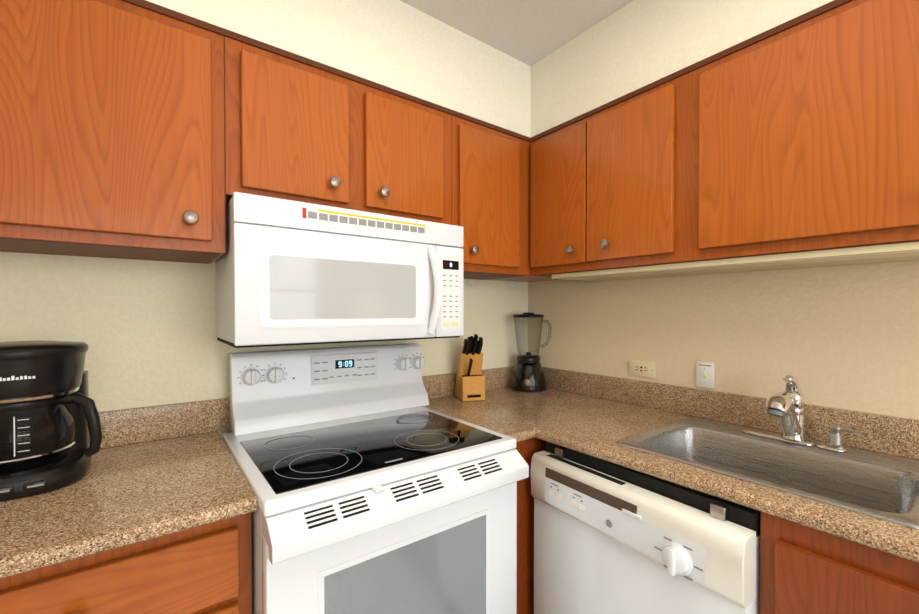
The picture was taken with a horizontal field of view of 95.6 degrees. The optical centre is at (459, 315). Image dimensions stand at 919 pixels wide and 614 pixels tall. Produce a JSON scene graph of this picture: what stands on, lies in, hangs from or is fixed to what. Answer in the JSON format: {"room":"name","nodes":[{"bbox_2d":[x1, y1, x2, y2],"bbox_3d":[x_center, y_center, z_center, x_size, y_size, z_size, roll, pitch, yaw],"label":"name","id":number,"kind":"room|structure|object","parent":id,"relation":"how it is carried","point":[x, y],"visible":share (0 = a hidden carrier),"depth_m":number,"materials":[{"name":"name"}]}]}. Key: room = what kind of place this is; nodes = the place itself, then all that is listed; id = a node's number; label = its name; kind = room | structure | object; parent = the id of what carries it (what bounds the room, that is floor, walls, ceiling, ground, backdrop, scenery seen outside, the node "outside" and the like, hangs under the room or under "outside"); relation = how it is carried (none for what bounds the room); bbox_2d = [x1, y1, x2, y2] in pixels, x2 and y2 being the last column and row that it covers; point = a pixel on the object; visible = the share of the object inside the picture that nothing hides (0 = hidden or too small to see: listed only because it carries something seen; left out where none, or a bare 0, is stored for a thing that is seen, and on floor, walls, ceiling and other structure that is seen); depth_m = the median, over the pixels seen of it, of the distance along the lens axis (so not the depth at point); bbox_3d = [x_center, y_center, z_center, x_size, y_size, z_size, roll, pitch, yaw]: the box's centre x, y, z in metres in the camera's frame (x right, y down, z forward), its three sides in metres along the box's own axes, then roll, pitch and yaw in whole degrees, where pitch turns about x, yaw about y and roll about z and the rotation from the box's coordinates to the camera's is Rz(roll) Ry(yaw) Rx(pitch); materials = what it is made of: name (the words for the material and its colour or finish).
{"room":"kitchen","nodes":[
{"label":"kitchen","id":0,"kind":"room"},
{"bbox_2d":[0,252,527,436],"bbox_3d":[-0.971,0.103,1.361,3.500,2.414,0.100,0,1,-37],"label":"wall","id":1,"kind":"structure","parent":0,"point":[145,330],"depth_m":1.30,"materials":[{"name":"paint"}]},
{"bbox_2d":[0,0,235,263],"bbox_3d":[-0.989,-0.475,1.065,0.647,0.608,0.338,0,1,-37],"label":"upper cabinet","id":2,"kind":"object","parent":1,"relation":"attached to","point":[140,130],"depth_m":0.99,"materials":[{"name":"brown wood"}]},
{"bbox_2d":[232,31,459,225],"bbox_3d":[-0.425,-0.561,1.486,0.762,0.446,0.338,0,1,-37],"label":"upper cabinet","id":3,"kind":"object","parent":1,"relation":"attached to","point":[304,129],"depth_m":1.31,"materials":[{"name":"brown wood"}]},
{"bbox_2d":[215,192,462,347],"bbox_3d":[-0.389,-0.122,1.448,0.754,0.412,0.451,0,1,-37],"label":"over-the-range microwave","id":4,"kind":"object","parent":3,"relation":"attached to","point":[290,272],"visible":1,"depth_m":1.24,"materials":[{"name":"white plastic"}]},
{"bbox_2d":[467,280,472,286],"bbox_3d":[0.057,-0.162,2.048,0.032,0.043,0.024,0,1,-37],"label":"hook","id":5,"kind":"object","parent":1,"relation":"attached to","point":[469,283],"visible":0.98,"depth_m":2.05,"materials":[{"name":"white"}]},
{"bbox_2d":[460,113,531,279],"bbox_3d":[0.054,-0.484,1.845,0.434,0.608,0.338,0,1,-37],"label":"upper cabinet","id":6,"kind":"object","parent":1,"relation":"attached to","point":[496,161],"depth_m":1.71,"materials":[{"name":"brown wood"}]},
{"bbox_2d":[400,0,633,65],"bbox_3d":[0.047,-1.119,-0.014,3.500,0.060,3.500,0,1,-37],"label":"ceiling","id":7,"kind":"structure","parent":0,"point":[530,32],"depth_m":1.55,"materials":[{"name":"paint"}]},
{"bbox_2d":[146,0,529,136],"bbox_3d":[-0.626,-0.943,1.347,2.750,0.322,0.316,0,1,-37],"label":"soffit","id":8,"kind":"structure","parent":7,"relation":"attached to","point":[401,46],"depth_m":1.45,"materials":[{"name":"paint"}]},
{"bbox_2d":[530,0,833,137],"bbox_3d":[1.128,-0.940,1.034,0.316,0.322,2.280,0,1,-37],"label":"soffit","id":9,"kind":"structure","parent":7,"relation":"attached to","point":[642,43],"depth_m":1.45,"materials":[{"name":"paint"}]},
{"bbox_2d":[528,261,918,419],"bbox_3d":[1.438,0.107,0.978,0.100,2.414,3.400,0,1,-37],"label":"wall","id":10,"kind":"structure","parent":0,"point":[845,337],"depth_m":1.44,"materials":[{"name":"paint"}]},
{"bbox_2d":[532,70,679,279],"bbox_3d":[0.637,-0.482,1.673,0.338,0.608,0.677,0,1,-37],"label":"upper cabinet","id":11,"kind":"object","parent":10,"relation":"attached to","point":[604,177],"depth_m":1.51,"materials":[{"name":"brown wood"}]},
{"bbox_2d":[552,241,918,281],"bbox_3d":[0.924,-0.161,1.321,0.302,0.022,1.372,0,1,-37],"label":"under-cabinet light fixture","id":12,"kind":"object","parent":11,"relation":"attached to","point":[896,252],"visible":1,"depth_m":1.23,"materials":[{"name":"painted metal"},{"name":"plastic"}]},
{"bbox_2d":[629,360,654,377],"bbox_3d":[0.775,0.226,1.772,0.010,0.066,0.117,0,1,-37],"label":"outlet","id":13,"kind":"object","parent":10,"relation":"attached to","point":[642,368],"visible":1,"depth_m":1.77,"materials":[{"name":"beige plastic"}]},
{"bbox_2d":[696,361,714,388],"bbox_3d":[0.923,0.223,1.569,0.016,0.096,0.064,0,1,-37],"label":"switch","id":14,"kind":"object","parent":10,"relation":"attached to","point":[705,374],"visible":1,"depth_m":1.57,"materials":[{"name":"white plastic"}]},
{"bbox_2d":[676,0,918,262],"bbox_3d":[1.201,-0.473,0.920,0.338,0.608,1.203,0,1,-37],"label":"upper cabinet","id":15,"kind":"object","parent":10,"relation":"attached to","point":[801,134],"depth_m":1.06,"materials":[{"name":"brown wood"}]},
{"bbox_3d":[0.047,1.355,0.014,3.500,0.060,3.500,0,1,-37],"label":"floor","id":16,"kind":"structure","parent":0,"visible":0},
{"bbox_2d":[0,513,251,613],"bbox_3d":[-0.874,0.869,0.999,0.582,0.890,0.606,0,1,-37],"label":"base cabinet","id":17,"kind":"object","parent":16,"relation":"on","point":[205,569],"depth_m":0.82,"materials":[{"name":"brown wood"}]},
{"bbox_2d":[0,398,257,578],"bbox_3d":[-1.114,0.357,0.790,1.284,0.138,0.643,0,1,-37],"label":"countertop","id":18,"kind":"structure","parent":17,"relation":"on","point":[157,471],"depth_m":0.91,"materials":[{"name":"stone"}]},
{"bbox_2d":[0,341,102,501],"bbox_3d":[-1.017,0.226,0.990,0.267,0.331,0.276,0,1,-37],"label":"coffee maker","id":19,"kind":"object","parent":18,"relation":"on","point":[50,423],"visible":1,"depth_m":0.96,"materials":[{"name":"black plastic"}]},
{"bbox_2d":[222,343,528,613],"bbox_3d":[-0.277,0.718,1.335,0.772,1.184,0.726,0,1,-37],"label":"range","id":20,"kind":"object","parent":16,"relation":"on","point":[377,487],"visible":1,"depth_m":1.14,"materials":[{"name":"white metal"}]},
{"bbox_2d":[515,438,545,613],"bbox_3d":[0.256,0.859,1.837,0.772,0.890,0.618,0,1,-37],"label":"base cabinet","id":21,"kind":"object","parent":16,"relation":"on","point":[527,448],"depth_m":1.43,"materials":[{"name":"brown wood"}]},
{"bbox_2d":[422,374,535,442],"bbox_3d":[0.003,0.348,1.626,0.125,0.138,0.643,0,1,-37],"label":"countertop","id":22,"kind":"structure","parent":21,"relation":"on","point":[504,410],"depth_m":1.76,"materials":[{"name":"stone"}]},
{"bbox_2d":[447,366,918,562],"bbox_3d":[0.898,0.354,1.075,0.648,0.138,2.598,0,1,-37],"label":"countertop","id":23,"kind":"structure","parent":21,"relation":"on","point":[585,413],"depth_m":1.30,"materials":[{"name":"stone"}]},
{"bbox_2d":[455,334,484,401],"bbox_3d":[0.051,0.231,1.908,0.108,0.300,0.158,0,1,-17],"label":"knife block","id":24,"kind":"object","parent":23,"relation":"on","point":[470,382],"visible":1,"depth_m":1.87,"materials":[{"name":"brown wood"}]},
{"bbox_2d":[511,312,551,391],"bbox_3d":[0.357,0.180,2.143,0.190,0.395,0.182,0,1,-37],"label":"blender","id":25,"kind":"object","parent":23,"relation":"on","point":[528,375],"visible":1,"depth_m":2.08,"materials":[{"name":"black plastic"}]},
{"bbox_2d":[616,417,918,528],"bbox_3d":[0.860,0.469,1.163,0.500,0.173,0.637,0,1,-37],"label":"sink","id":26,"kind":"object","parent":23,"relation":"in","point":[878,485],"visible":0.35,"depth_m":1.18,"materials":[{"name":"silver metal"}]},
{"bbox_2d":[817,425,860,451],"bbox_3d":[1.084,0.349,1.191,0.054,0.068,0.096,0,1,-37],"label":"soap dispenser","id":27,"kind":"object","parent":26,"relation":"on","point":[835,441],"visible":1,"depth_m":1.19,"materials":[{"name":"silver metal"}]},
{"bbox_2d":[741,375,815,445],"bbox_3d":[0.947,0.279,1.268,0.180,0.204,0.190,0,1,-37],"label":"faucet","id":28,"kind":"object","parent":23,"relation":"on","point":[786,406],"visible":1,"depth_m":1.24,"materials":[{"name":"silver metal"}]},
{"bbox_2d":[531,441,760,613],"bbox_3d":[0.651,0.870,1.290,0.647,0.882,0.631,0,1,-34],"label":"dishwasher","id":29,"kind":"object","parent":16,"relation":"on","point":[611,538],"visible":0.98,"depth_m":1.09,"materials":[{"name":"white"}]}
]}

